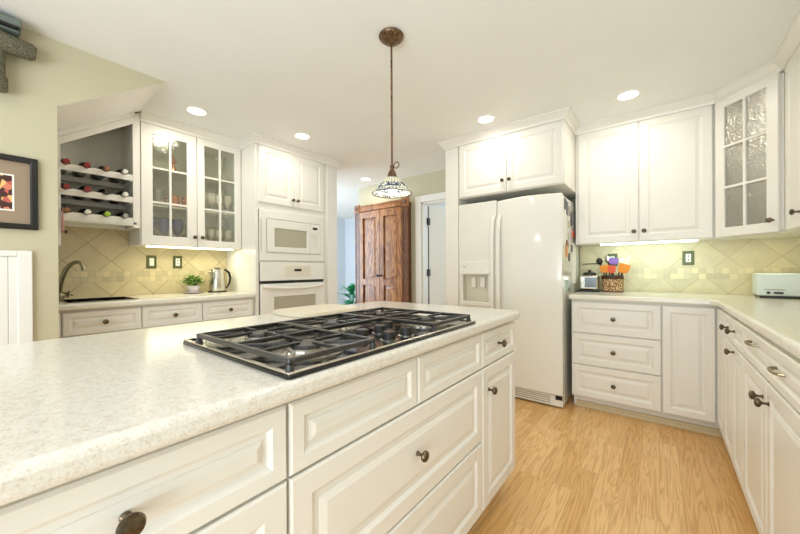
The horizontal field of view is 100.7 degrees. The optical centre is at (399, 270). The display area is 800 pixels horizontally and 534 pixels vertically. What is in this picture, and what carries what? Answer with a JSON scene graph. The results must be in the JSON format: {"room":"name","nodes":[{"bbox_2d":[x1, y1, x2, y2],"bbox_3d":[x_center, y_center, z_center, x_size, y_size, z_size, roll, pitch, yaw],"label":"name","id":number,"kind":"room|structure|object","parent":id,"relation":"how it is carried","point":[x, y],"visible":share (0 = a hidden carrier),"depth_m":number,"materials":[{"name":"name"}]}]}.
{"room":"kitchen","nodes":[
{"label":"kitchen","id":0,"kind":"room"},
{"bbox_2d":[0,28,165,341],"bbox_3d":[-2.316,-0.051,1.292,0.120,2.370,2.385,0,0,38],"label":"wall","id":1,"kind":"structure","parent":0,"point":[61,73],"depth_m":1.75,"materials":[{"name":"paint"}]},
{"bbox_2d":[0,250,32,344],"bbox_3d":[-2.087,0.517,1.463,0.024,1.230,0.630,0,0,38],"label":"slatted panel","id":2,"kind":"object","parent":1,"relation":"attached to","point":[16,283],"visible":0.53,"depth_m":1.67,"materials":[{"name":"white wood"}]},
{"bbox_2d":[0,13,36,92],"bbox_3d":[-1.974,-1.041,1.535,0.115,0.345,0.400,0,0,38],"label":"wall decoration","id":3,"kind":"object","parent":1,"relation":"attached to","point":[10,27],"visible":1,"depth_m":1.60,"materials":[{"name":"grey stone"}]},
{"bbox_2d":[0,153,38,229],"bbox_3d":[-2.015,-0.390,1.560,0.024,0.367,0.423,0,0,38],"label":"framed picture","id":4,"kind":"object","parent":1,"relation":"attached to","point":[18,175],"visible":1,"depth_m":1.68,"materials":[{"name":"black"}]},
{"bbox_2d":[0,174,11,208],"bbox_3d":[-2.019,-0.388,1.563,0.001,0.168,0.248,0,0,38],"label":"print","id":5,"kind":"object","parent":4,"relation":"attached to","point":[5,179],"depth_m":1.64,"materials":[{"name":"multicoloured paper"}]},
{"bbox_2d":[57,82,166,130],"bbox_3d":[-2.123,-1.063,2.245,0.980,0.353,0.637,0,0,38],"label":"wall","id":6,"kind":"structure","parent":0,"point":[75,114],"depth_m":2.15,"materials":[{"name":"white paint"}]},
{"bbox_2d":[58,126,226,298],"bbox_3d":[-2.532,-0.053,2.602,0.127,2.370,4.185,0,0,38],"label":"wall","id":7,"kind":"structure","parent":0,"point":[114,268],"depth_m":2.77,"materials":[{"name":"tile"}]},
{"bbox_2d":[57,112,139,245],"bbox_3d":[-2.312,-0.683,2.497,0.374,1.108,0.501,0,0,38],"label":"wine rack cabinet","id":8,"kind":"object","parent":7,"relation":"attached to","point":[116,149],"visible":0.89,"depth_m":2.57,"materials":[{"name":"beige paint"}]},
{"bbox_2d":[61,207,67,233],"bbox_3d":[-2.295,-0.339,2.269,0.031,0.180,0.036,0,0,20],"label":"hanging cloth","id":9,"kind":"object","parent":8,"relation":"hanging from","point":[62,219],"visible":1,"depth_m":2.25,"materials":[{"name":"pink fabric"}]},
{"bbox_2d":[61,158,70,174],"bbox_3d":[-2.398,-0.744,2.357,0.353,0.073,0.073,0,0,38],"label":"wine bottle","id":10,"kind":"object","parent":8,"relation":"in","point":[65,161],"visible":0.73,"depth_m":2.28,"materials":[{"name":"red glass"}]},
{"bbox_2d":[61,183,71,197],"bbox_3d":[-2.397,-0.573,2.357,0.353,0.073,0.073,0,0,38],"label":"wine bottle","id":11,"kind":"object","parent":8,"relation":"in","point":[65,186],"visible":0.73,"depth_m":2.28,"materials":[{"name":"red glass"}]},
{"bbox_2d":[61,206,71,212],"bbox_3d":[-2.396,-0.410,2.357,0.353,0.073,0.073,0,0,38],"label":"wine bottle","id":12,"kind":"object","parent":8,"relation":"in","point":[66,209],"visible":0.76,"depth_m":2.25,"materials":[{"name":"brown glass"}]},
{"bbox_2d":[72,162,90,177],"bbox_3d":[-2.334,-0.744,2.439,0.353,0.073,0.073,0,0,38],"label":"wine bottle","id":13,"kind":"object","parent":8,"relation":"in","point":[84,164],"visible":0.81,"depth_m":2.42,"materials":[{"name":"red"}]},
{"bbox_2d":[72,186,91,199],"bbox_3d":[-2.333,-0.573,2.440,0.353,0.073,0.073,0,0,38],"label":"wine bottle","id":14,"kind":"object","parent":8,"relation":"in","point":[87,189],"visible":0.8,"depth_m":2.37,"materials":[{"name":"red"}]},
{"bbox_2d":[76,208,91,214],"bbox_3d":[-2.332,-0.411,2.440,0.353,0.073,0.073,0,0,38],"label":"wine bottle","id":15,"kind":"object","parent":8,"relation":"in","point":[84,211],"visible":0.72,"depth_m":2.36,"materials":[{"name":"white"}]},
{"bbox_2d":[90,166,109,180],"bbox_3d":[-2.269,-0.745,2.522,0.353,0.073,0.073,0,0,38],"label":"wine bottle","id":16,"kind":"object","parent":8,"relation":"in","point":[104,168],"visible":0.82,"depth_m":2.51,"materials":[{"name":"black glass"}]},
{"bbox_2d":[91,189,109,201],"bbox_3d":[-2.268,-0.574,2.522,0.353,0.073,0.073,0,0,38],"label":"wine bottle","id":17,"kind":"object","parent":8,"relation":"in","point":[104,191],"visible":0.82,"depth_m":2.46,"materials":[{"name":"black glass"}]},
{"bbox_2d":[95,210,110,216],"bbox_3d":[-2.267,-0.412,2.523,0.353,0.073,0.073,0,0,38],"label":"wine bottle","id":18,"kind":"object","parent":8,"relation":"in","point":[104,213],"visible":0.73,"depth_m":2.45,"materials":[{"name":"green glass"}]},
{"bbox_2d":[108,169,127,182],"bbox_3d":[-2.204,-0.745,2.605,0.353,0.073,0.073,0,0,38],"label":"wine bottle","id":19,"kind":"object","parent":8,"relation":"in","point":[122,171],"visible":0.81,"depth_m":2.59,"materials":[{"name":"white glass"}]},
{"bbox_2d":[108,191,128,203],"bbox_3d":[-2.203,-0.574,2.605,0.353,0.073,0.073,0,0,38],"label":"wine bottle","id":20,"kind":"object","parent":8,"relation":"in","point":[121,193],"visible":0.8,"depth_m":2.54,"materials":[{"name":"white"}]},
{"bbox_2d":[112,212,128,218],"bbox_3d":[-2.203,-0.412,2.606,0.353,0.073,0.073,0,0,38],"label":"wine bottle","id":21,"kind":"object","parent":8,"relation":"in","point":[120,214],"visible":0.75,"depth_m":2.53,"materials":[{"name":"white glass"}]},
{"bbox_2d":[146,255,156,268],"bbox_3d":[-2.189,-0.073,2.924,0.015,0.116,0.074,0,0,38],"label":"wall plate","id":22,"kind":"object","parent":7,"relation":"attached to","point":[151,260],"visible":1,"depth_m":2.92,"materials":[{"name":"green"}]},
{"bbox_2d":[173,256,181,267],"bbox_3d":[-2.067,-0.076,3.084,0.011,0.116,0.074,0,0,38],"label":"wall plate","id":23,"kind":"object","parent":7,"relation":"attached to","point":[177,260],"visible":1,"depth_m":3.08,"materials":[{"name":"green"}]},
{"bbox_2d":[129,122,240,249],"bbox_3d":[-1.911,-0.690,3.012,0.372,0.972,0.802,0,0,38],"label":"upper cabinet","id":24,"kind":"object","parent":7,"relation":"attached to","point":[203,166],"visible":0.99,"depth_m":2.95,"materials":[{"name":"beige paint"}]},
{"bbox_2d":[153,217,156,231],"bbox_3d":[-2.066,-0.330,2.734,0.097,0.218,0.095,0,0,38],"label":"goblet","id":25,"kind":"object","parent":24,"relation":"in","point":[154,218],"visible":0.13,"depth_m":2.73,"materials":[{"name":"blue"}]},
{"bbox_2d":[153,188,164,205],"bbox_3d":[-2.047,-0.609,2.782,0.110,0.140,0.132,0,0,3],"label":"mug","id":26,"kind":"object","parent":24,"relation":"on","point":[158,194],"visible":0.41,"depth_m":2.76,"materials":[{"name":"beige ceramic"}]},
{"bbox_2d":[157,218,168,235],"bbox_3d":[-2.004,-0.331,2.813,0.097,0.218,0.095,0,0,38],"label":"goblet","id":27,"kind":"object","parent":24,"relation":"in","point":[162,223],"visible":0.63,"depth_m":2.78,"materials":[{"name":"blue"}]},
{"bbox_2d":[165,195,179,207],"bbox_3d":[-1.970,-0.592,2.882,0.084,0.105,0.102,0,0,4],"label":"mug","id":28,"kind":"object","parent":24,"relation":"on","point":[175,199],"visible":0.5,"depth_m":2.86,"materials":[{"name":"orange ceramic"}]},
{"bbox_2d":[171,155,176,170],"bbox_3d":[-1.994,-0.930,2.909,0.068,0.160,0.066,0,0,38],"label":"figurine","id":29,"kind":"object","parent":24,"relation":"on","point":[173,161],"visible":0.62,"depth_m":2.90,"materials":[{"name":"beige ceramic"}]},
{"bbox_2d":[172,219,183,236],"bbox_3d":[-1.943,-0.331,2.892,0.097,0.218,0.095,0,0,38],"label":"goblet","id":30,"kind":"object","parent":24,"relation":"in","point":[177,224],"visible":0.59,"depth_m":2.86,"materials":[{"name":"blue"}]},
{"bbox_2d":[180,197,186,207],"bbox_3d":[-1.911,-0.593,2.958,0.076,0.105,0.093,0,0,5],"label":"mug","id":31,"kind":"object","parent":24,"relation":"on","point":[183,199],"visible":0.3,"depth_m":2.93,"materials":[{"name":"orange ceramic"}]},
{"bbox_2d":[146,246,233,250],"bbox_3d":[-1.855,-0.198,2.979,0.030,0.012,0.695,0,0,38],"label":"light","id":32,"kind":"object","parent":24,"relation":"attached to","point":[146,246],"visible":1,"depth_m":2.93,"materials":[{"name":"beige"}]},
{"bbox_2d":[152,166,233,188],"bbox_3d":[-1.938,-0.844,3.033,0.287,0.012,0.767,0,0,38],"label":"shelf","id":33,"kind":"object","parent":24,"relation":"attached to","point":[157,174],"depth_m":3.06,"materials":[{"name":"beige paint"}]},
{"bbox_2d":[153,204,233,218],"bbox_3d":[-1.936,-0.534,3.033,0.287,0.012,0.767,0,0,38],"label":"shelf","id":34,"kind":"object","parent":24,"relation":"attached to","point":[157,209],"depth_m":3.03,"materials":[{"name":"beige paint"}]},
{"bbox_2d":[206,193,214,208],"bbox_3d":[-1.780,-0.629,3.118,0.077,0.175,0.076,0,0,38],"label":"goblet","id":35,"kind":"object","parent":24,"relation":"on","point":[210,200],"visible":0.7,"depth_m":3.09,"materials":[{"name":"beige glass"}]},
{"bbox_2d":[207,229,214,240],"bbox_3d":[-1.778,-0.304,3.119,0.071,0.162,0.070,0,0,38],"label":"goblet","id":36,"kind":"object","parent":24,"relation":"in","point":[210,232],"visible":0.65,"depth_m":3.10,"materials":[{"name":"beige"}]},
{"bbox_2d":[215,230,222,239],"bbox_3d":[-1.732,-0.304,3.178,0.071,0.162,0.070,0,0,38],"label":"goblet","id":37,"kind":"object","parent":24,"relation":"in","point":[216,231],"visible":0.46,"depth_m":3.15,"materials":[{"name":"beige"}]},
{"bbox_2d":[215,195,223,206],"bbox_3d":[-1.734,-0.629,3.177,0.077,0.175,0.076,0,0,38],"label":"goblet","id":38,"kind":"object","parent":24,"relation":"on","point":[216,196],"visible":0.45,"depth_m":3.15,"materials":[{"name":"beige glass"}]},
{"bbox_2d":[223,196,231,213],"bbox_3d":[-1.684,-0.630,3.240,0.077,0.175,0.076,0,0,38],"label":"goblet","id":39,"kind":"object","parent":24,"relation":"on","point":[227,201],"visible":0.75,"depth_m":3.21,"materials":[{"name":"beige"}]},
{"bbox_2d":[224,230,231,241],"bbox_3d":[-1.683,-0.305,3.241,0.071,0.162,0.070,0,0,38],"label":"goblet","id":40,"kind":"object","parent":24,"relation":"in","point":[227,234],"visible":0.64,"depth_m":3.22,"materials":[{"name":"beige"}]},
{"bbox_2d":[337,218,345,304],"bbox_3d":[-2.377,-0.065,6.932,0.120,2.370,3.200,0,0,38],"label":"wall","id":41,"kind":"structure","parent":0,"point":[340,222],"depth_m":8.05,"materials":[{"name":"white paint"}]},
{"bbox_2d":[345,205,442,300],"bbox_3d":[-0.260,-0.078,7.384,2.900,2.370,0.120,0,0,38],"label":"wall","id":42,"kind":"structure","parent":0,"point":[349,223],"depth_m":8.06,"materials":[{"name":"white paint"}]},
{"bbox_2d":[0,0,799,218],"bbox_3d":[-0.601,-1.301,3.379,7.300,0.100,7.800,0,0,38],"label":"ceiling","id":43,"kind":"structure","parent":0,"point":[274,69],"depth_m":1.95,"materials":[{"name":"paint"}]},
{"bbox_2d":[185,106,207,115],"bbox_3d":[-1.587,-1.241,2.588,0.156,0.005,0.156,0,0,38],"label":"recessed light","id":44,"kind":"object","parent":43,"relation":"in","point":[193,110],"visible":1,"depth_m":2.59,"materials":[{"name":"white"}]},
{"bbox_2d":[293,133,310,139],"bbox_3d":[-0.910,-1.246,3.081,0.156,0.005,0.156,0,0,38],"label":"recessed light","id":45,"kind":"object","parent":43,"relation":"in","point":[304,136],"visible":1,"depth_m":3.08,"materials":[{"name":"white"}]},
{"bbox_2d":[360,177,371,180],"bbox_3d":[-0.468,-1.252,4.557,0.156,0.005,0.156,0,0,38],"label":"recessed light","id":46,"kind":"object","parent":43,"relation":"in","point":[364,178],"visible":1,"depth_m":4.57,"materials":[{"name":"white"}]},
{"bbox_2d":[372,27,412,198],"bbox_3d":[-0.044,-0.828,1.767,0.217,0.844,0.217,0,0,38],"label":"pendant lamp","id":47,"kind":"object","parent":43,"relation":"hanging from","point":[391,187],"visible":1,"depth_m":1.75,"materials":[{"name":"glass"}]},
{"bbox_2d":[476,115,495,123],"bbox_3d":[0.713,-1.254,2.755,0.156,0.005,0.156,0,0,38],"label":"recessed light","id":48,"kind":"object","parent":43,"relation":"in","point":[483,119],"visible":1,"depth_m":2.75,"materials":[{"name":"white"}]},
{"bbox_2d":[615,89,640,100],"bbox_3d":[1.640,-1.258,2.385,0.156,0.005,0.156,0,0,38],"label":"recessed light","id":49,"kind":"object","parent":43,"relation":"in","point":[629,94],"visible":1,"depth_m":2.38,"materials":[{"name":"white"}]},
{"bbox_2d":[359,170,799,302],"bbox_3d":[1.249,-0.077,3.679,4.680,2.370,0.132,0,0,38],"label":"wall","id":50,"kind":"structure","parent":0,"point":[728,267],"depth_m":2.75,"materials":[{"name":"tile"}]},
{"bbox_2d":[415,192,445,304],"bbox_3d":[0.831,0.066,4.374,1.005,2.085,0.746,0,0,38],"label":"door","id":51,"kind":"structure","parent":50,"relation":"in","point":[430,221],"depth_m":4.44,"materials":[{"name":"white wood"}]},
{"bbox_2d":[459,120,575,203],"bbox_3d":[1.142,-0.941,3.178,0.936,0.502,0.774,0,0,38],"label":"upper cabinet","id":52,"kind":"object","parent":50,"relation":"attached to","point":[539,159],"visible":0.97,"depth_m":2.86,"materials":[{"name":"beige paint"}]},
{"bbox_2d":[608,254,616,265],"bbox_3d":[1.950,-0.094,3.041,0.074,0.116,0.011,0,0,38],"label":"wall plate","id":53,"kind":"object","parent":50,"relation":"attached to","point":[610,255],"visible":0.4,"depth_m":3.04,"materials":[{"name":"green"}]},
{"bbox_2d":[438,10,799,150],"bbox_3d":[0.822,-1.220,1.951,2.324,0.070,3.100,0,0,38],"label":"trim","id":54,"kind":"structure","parent":50,"relation":"attached to","point":[790,43],"depth_m":2.58,"materials":[{"name":"beige paint"}]},
{"bbox_2d":[575,105,715,246],"bbox_3d":[2.004,-0.713,2.779,0.910,0.968,0.374,0,0,38],"label":"upper cabinet","id":55,"kind":"object","parent":50,"relation":"attached to","point":[649,180],"visible":0.99,"depth_m":2.62,"materials":[{"name":"beige paint"}]},
{"bbox_2d":[600,240,697,245],"bbox_3d":[1.991,-0.222,2.688,0.630,0.012,0.030,0,0,38],"label":"light","id":56,"kind":"object","parent":55,"relation":"attached to","point":[680,240],"visible":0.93,"depth_m":2.67,"materials":[{"name":"white"}]},
{"bbox_2d":[682,251,693,264],"bbox_3d":[2.364,-0.101,2.718,0.074,0.116,0.011,0,0,38],"label":"wall plate","id":57,"kind":"object","parent":50,"relation":"attached to","point":[687,256],"visible":1,"depth_m":2.72,"materials":[{"name":"green"}]},
{"bbox_2d":[712,71,799,240],"bbox_3d":[2.506,-0.714,2.200,0.608,0.967,0.644,0,0,38],"label":"upper cabinet","id":58,"kind":"object","parent":50,"relation":"attached to","point":[750,121],"visible":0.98,"depth_m":2.31,"materials":[{"name":"beige paint"}]},
{"bbox_2d":[726,134,765,158],"bbox_3d":[2.521,-0.872,2.212,0.575,0.012,0.580,0,0,38],"label":"shelf","id":59,"kind":"object","parent":58,"relation":"attached to","point":[756,143],"depth_m":2.34,"materials":[{"name":"clear glass"}]},
{"bbox_2d":[726,181,766,198],"bbox_3d":[2.523,-0.562,2.213,0.575,0.012,0.580,0,0,38],"label":"shelf","id":60,"kind":"object","parent":58,"relation":"attached to","point":[757,190],"depth_m":2.31,"materials":[{"name":"beige paint"}]},
{"bbox_2d":[467,395,758,533],"bbox_3d":[-0.587,1.144,3.385,7.300,0.050,7.800,0,0,38],"label":"floor","id":61,"kind":"structure","parent":0,"point":[578,469],"depth_m":1.74,"materials":[{"name":"brown wood"}]},
{"bbox_2d":[59,311,60,337],"bbox_3d":[-2.422,0.695,2.171,0.565,0.874,0.231,0,0,38],"label":"base cabinet","id":62,"kind":"object","parent":61,"relation":"on","point":[59,311],"visible":0.04,"depth_m":2.09,"materials":[{"name":"beige paint"}]},
{"bbox_2d":[61,306,141,337],"bbox_3d":[-2.210,0.693,2.414,0.602,0.874,0.412,0,0,38],"label":"base cabinet","id":63,"kind":"object","parent":61,"relation":"on","point":[74,323],"visible":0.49,"depth_m":2.23,"materials":[{"name":"beige paint"}]},
{"bbox_2d":[0,404,286,533],"bbox_3d":[-0.854,0.690,0.518,0.912,0.874,0.997,0,0,38],"label":"base cabinet","id":64,"kind":"object","parent":61,"relation":"on","point":[229,478],"visible":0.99,"depth_m":0.51,"materials":[{"name":"beige paint"}]},
{"bbox_2d":[0,301,519,505],"bbox_3d":[-0.493,0.229,1.014,0.943,0.040,2.390,0,0,38],"label":"countertop","id":65,"kind":"structure","parent":64,"relation":"on","point":[72,408],"depth_m":0.59,"materials":[{"name":"stone"}]},
{"bbox_2d":[273,304,358,317],"bbox_3d":[-0.410,0.198,1.651,0.280,0.018,0.385,0,0,38],"label":"cutting board","id":66,"kind":"object","parent":65,"relation":"on","point":[322,309],"visible":0.94,"depth_m":1.57,"materials":[{"name":"beige"}]},
{"bbox_2d":[183,307,475,379],"bbox_3d":[-0.165,0.188,1.107,0.524,0.038,0.817,0,0,38],"label":"gas cooktop","id":67,"kind":"object","parent":65,"relation":"in","point":[295,348],"visible":1,"depth_m":0.91,"materials":[{"name":"black metal"}]},
{"bbox_2d":[141,301,201,328],"bbox_3d":[-1.957,0.691,2.737,0.602,0.874,0.407,0,0,38],"label":"base cabinet","id":68,"kind":"object","parent":61,"relation":"on","point":[157,315],"visible":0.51,"depth_m":2.56,"materials":[{"name":"beige paint"}]},
{"bbox_2d":[202,297,253,321],"bbox_3d":[-1.694,0.689,3.074,0.602,0.874,0.446,0,0,38],"label":"base cabinet","id":69,"kind":"object","parent":61,"relation":"on","point":[240,307],"visible":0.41,"depth_m":2.89,"materials":[{"name":"beige paint"}]},
{"bbox_2d":[59,291,255,310],"bbox_3d":[-2.024,0.234,2.661,0.597,0.040,1.500,0,0,38],"label":"countertop","id":70,"kind":"structure","parent":69,"relation":"on","point":[154,299],"depth_m":2.54,"materials":[{"name":"stone"}]},
{"bbox_2d":[58,260,85,300],"bbox_3d":[-2.389,0.071,2.366,0.249,0.289,0.109,0,0,11],"label":"faucet","id":71,"kind":"object","parent":70,"relation":"on","point":[68,266],"visible":0.75,"depth_m":2.39,"materials":[{"name":"silver metal"}]},
{"bbox_2d":[60,296,137,302],"bbox_3d":[-2.210,0.303,2.429,0.349,0.184,0.389,0,0,38],"label":"bar sink","id":72,"kind":"object","parent":70,"relation":"in","point":[121,297],"visible":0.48,"depth_m":2.49,"materials":[{"name":"black metal"}]},
{"bbox_2d":[176,274,205,293],"bbox_3d":[-1.908,0.120,3.067,0.230,0.183,0.263,0,0,38],"label":"potted plant","id":73,"kind":"object","parent":70,"relation":"on","point":[193,288],"visible":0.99,"depth_m":3.02,"materials":[{"name":"green plant"}]},
{"bbox_2d":[208,268,230,292],"bbox_3d":[-1.768,0.092,3.224,0.163,0.236,0.193,0,0,3],"label":"electric kettle","id":74,"kind":"object","parent":70,"relation":"on","point":[217,277],"visible":1,"depth_m":3.16,"materials":[{"name":"silver metal"}]},
{"bbox_2d":[226,144,337,315],"bbox_3d":[-1.251,-0.029,3.631,0.646,2.303,0.976,0,0,38],"label":"tall cabinet","id":75,"kind":"object","parent":61,"relation":"on","point":[272,179],"visible":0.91,"depth_m":3.31,"materials":[{"name":"beige paint"}]},
{"bbox_2d":[140,110,342,168],"bbox_3d":[-1.481,-1.211,3.327,0.657,0.070,1.834,0,0,38],"label":"trim","id":76,"kind":"structure","parent":75,"relation":"attached to","point":[150,118],"depth_m":3.07,"materials":[{"name":"beige paint"}]},
{"bbox_2d":[258,209,323,261],"bbox_3d":[-1.236,-0.335,3.519,0.421,0.482,0.756,0,0,38],"label":"microwave","id":77,"kind":"object","parent":75,"relation":"in","point":[279,239],"visible":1,"depth_m":3.35,"materials":[{"name":"white"}]},
{"bbox_2d":[259,262,324,314],"bbox_3d":[-1.230,0.320,3.518,0.529,0.802,0.748,0,0,38],"label":"wall oven","id":78,"kind":"object","parent":75,"relation":"in","point":[282,285],"visible":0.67,"depth_m":3.33,"materials":[{"name":"white metal"}]},
{"bbox_2d":[339,283,354,304],"bbox_3d":[-0.873,0.681,6.069,0.628,0.866,0.560,0,0,38],"label":"potted plant","id":79,"kind":"object","parent":61,"relation":"on","point":[351,288],"visible":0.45,"depth_m":6.07,"materials":[{"name":"green plant"}]},
{"bbox_2d":[354,197,410,303],"bbox_3d":[-0.262,0.074,4.696,1.005,2.080,0.150,0,0,38],"label":"tall cabinet","id":80,"kind":"object","parent":61,"relation":"on","point":[382,230],"visible":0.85,"depth_m":4.63,"materials":[{"name":"brown wood"}]},
{"bbox_2d":[284,333,481,533],"bbox_3d":[-0.268,0.685,1.268,0.912,0.874,0.904,0,0,38],"label":"base cabinet","id":81,"kind":"object","parent":61,"relation":"on","point":[396,448],"visible":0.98,"depth_m":0.91,"materials":[{"name":"beige paint"}]},
{"bbox_2d":[445,147,471,305],"bbox_3d":[0.739,-0.039,3.531,0.138,2.300,0.752,0,0,38],"label":"panel","id":82,"kind":"object","parent":61,"relation":"on","point":[453,201],"visible":0.24,"depth_m":3.23,"materials":[{"name":"beige paint"}]},
{"bbox_2d":[479,321,514,510],"bbox_3d":[0.133,0.682,1.782,0.912,0.874,0.398,0,0,38],"label":"base cabinet","id":83,"kind":"object","parent":61,"relation":"on","point":[498,343],"visible":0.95,"depth_m":1.49,"materials":[{"name":"beige paint"}]},
{"bbox_2d":[459,193,578,407],"bbox_3d":[1.123,0.233,3.161,0.915,1.730,0.757,0,0,38],"label":"refrigerator","id":84,"kind":"object","parent":61,"relation":"on","point":[512,251],"visible":0.82,"depth_m":2.80,"materials":[{"name":"white metal"}]},
{"bbox_2d":[565,245,567,256],"bbox_3d":[1.383,-0.161,2.751,0.004,0.100,0.070,0,0,38],"label":"magnet","id":85,"kind":"object","parent":84,"relation":"attached to","point":[566,246],"visible":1,"depth_m":2.74,"materials":[{"name":"orange"}]},
{"bbox_2d":[566,280,569,291],"bbox_3d":[1.390,0.129,2.748,0.018,0.100,0.070,0,0,38],"label":"clip","id":86,"kind":"object","parent":84,"relation":"attached to","point":[567,281],"visible":1,"depth_m":2.73,"materials":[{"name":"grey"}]},
{"bbox_2d":[572,243,575,283],"bbox_3d":[1.575,-0.062,2.995,0.006,0.360,0.140,0,0,38],"label":"paper","id":87,"kind":"object","parent":84,"relation":"hanging from","point":[573,244],"visible":0.94,"depth_m":2.98,"materials":[{"name":"white paper"}]},
{"bbox_2d":[572,299,661,423],"bbox_3d":[1.803,0.670,2.754,0.580,0.874,0.648,0,0,38],"label":"base cabinet","id":88,"kind":"object","parent":61,"relation":"on","point":[617,346],"visible":1,"depth_m":2.51,"materials":[{"name":"beige paint"}]},
{"bbox_2d":[661,303,722,437],"bbox_3d":[2.404,0.668,2.307,0.916,0.874,0.611,0,0,38],"label":"base cabinet","id":89,"kind":"object","parent":61,"relation":"on","point":[689,332],"visible":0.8,"depth_m":2.26,"materials":[{"name":"beige paint"}]},
{"bbox_2d":[569,291,799,358],"bbox_3d":[1.384,0.218,1.491,1.509,0.040,3.152,0,0,38],"label":"countertop","id":90,"kind":"structure","parent":89,"relation":"on","point":[776,319],"depth_m":1.82,"materials":[{"name":"stone"}]},
{"bbox_2d":[578,270,600,291],"bbox_3d":[1.716,0.095,3.000,0.160,0.194,0.140,0,0,38],"label":"countertop appliance","id":91,"kind":"object","parent":90,"relation":"on","point":[589,281],"visible":0.99,"depth_m":2.95,"materials":[{"name":"silver plastic"}]},
{"bbox_2d":[601,275,623,292],"bbox_3d":[1.881,0.118,2.935,0.170,0.145,0.170,0,0,38],"label":"utensil basket","id":92,"kind":"object","parent":90,"relation":"on","point":[615,283],"visible":0.94,"depth_m":2.87,"materials":[{"name":"brown wicker"}]},
{"bbox_2d":[596,258,604,275],"bbox_3d":[1.817,0.031,2.966,0.110,0.284,0.024,0,0,30],"label":"ladle","id":93,"kind":"object","parent":92,"relation":"in","point":[599,261],"visible":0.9,"depth_m":2.97,"materials":[{"name":"black plastic"}]},
{"bbox_2d":[599,265,608,275],"bbox_3d":[1.818,0.062,2.932,0.092,0.222,0.028,0,0,22],"label":"spatula","id":94,"kind":"object","parent":92,"relation":"in","point":[604,269],"visible":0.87,"depth_m":2.93,"materials":[{"name":"orange plastic"}]},
{"bbox_2d":[605,256,610,275],"bbox_3d":[1.871,0.020,2.977,0.056,0.303,0.026,0,0,38],"label":"slotted spoon","id":95,"kind":"object","parent":92,"relation":"in","point":[606,257],"visible":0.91,"depth_m":2.97,"materials":[{"name":"silver plastic"}]},
{"bbox_2d":[608,265,615,275],"bbox_3d":[1.855,0.065,2.902,0.060,0.214,0.033,0,0,38],"label":"spatula","id":96,"kind":"object","parent":92,"relation":"in","point":[611,269],"visible":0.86,"depth_m":2.89,"materials":[{"name":"red plastic"}]},
{"bbox_2d":[609,258,618,275],"bbox_3d":[1.893,0.031,2.937,0.075,0.281,0.010,0,0,38],"label":"spatula","id":97,"kind":"object","parent":92,"relation":"in","point":[613,261],"visible":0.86,"depth_m":2.94,"materials":[{"name":"purple plastic"}]},
{"bbox_2d":[618,258,624,275],"bbox_3d":[1.937,0.033,2.922,0.079,0.279,0.026,0,0,26],"label":"spoon","id":98,"kind":"object","parent":92,"relation":"in","point":[621,260],"visible":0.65,"depth_m":2.91,"materials":[{"name":"white plastic"}]},
{"bbox_2d":[618,263,630,275],"bbox_3d":[1.915,0.054,2.858,0.025,0.237,0.124,0,0,-40],"label":"spatula","id":99,"kind":"object","parent":92,"relation":"in","point":[623,268],"visible":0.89,"depth_m":2.85,"materials":[{"name":"orange plastic"}]},
{"bbox_2d":[752,273,799,298],"bbox_3d":[2.640,0.103,2.228,0.353,0.170,0.179,0,0,38],"label":"toaster","id":100,"kind":"object","parent":90,"relation":"on","point":[764,285],"visible":0.99,"depth_m":2.22,"materials":[{"name":"white plastic"}]},
{"bbox_2d":[717,308,736,462],"bbox_3d":[2.142,0.671,1.775,0.664,0.874,0.587,0,0,38],"label":"base cabinet","id":101,"kind":"object","parent":61,"relation":"on","point":[724,319],"visible":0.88,"depth_m":1.91,"materials":[{"name":"beige paint"}]},
{"bbox_2d":[724,319,747,489],"bbox_3d":[1.875,0.673,1.433,0.664,0.874,0.279,0,0,38],"label":"base cabinet","id":102,"kind":"object","parent":61,"relation":"on","point":[737,325],"visible":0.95,"depth_m":1.61,"materials":[{"name":"beige paint"}]},
{"bbox_2d":[743,326,799,533],"bbox_3d":[1.481,0.676,0.929,0.664,0.874,0.999,0,0,38],"label":"base cabinet","id":103,"kind":"object","parent":61,"relation":"on","point":[771,374],"visible":1,"depth_m":1.13,"materials":[{"name":"beige paint"}]},
{"bbox_3d":[1.776,-0.073,0.649,0.120,2.370,4.010,0,0,38],"label":"wall","id":104,"kind":"structure","parent":0,"visible":0},
{"bbox_2d":[785,45,799,231],"bbox_3d":[1.647,-0.707,0.910,0.375,0.968,2.470,0,0,38],"label":"upper cabinet","id":105,"kind":"object","parent":104,"relation":"attached to","point":[792,70],"visible":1,"depth_m":1.85,"materials":[{"name":"beige paint"}]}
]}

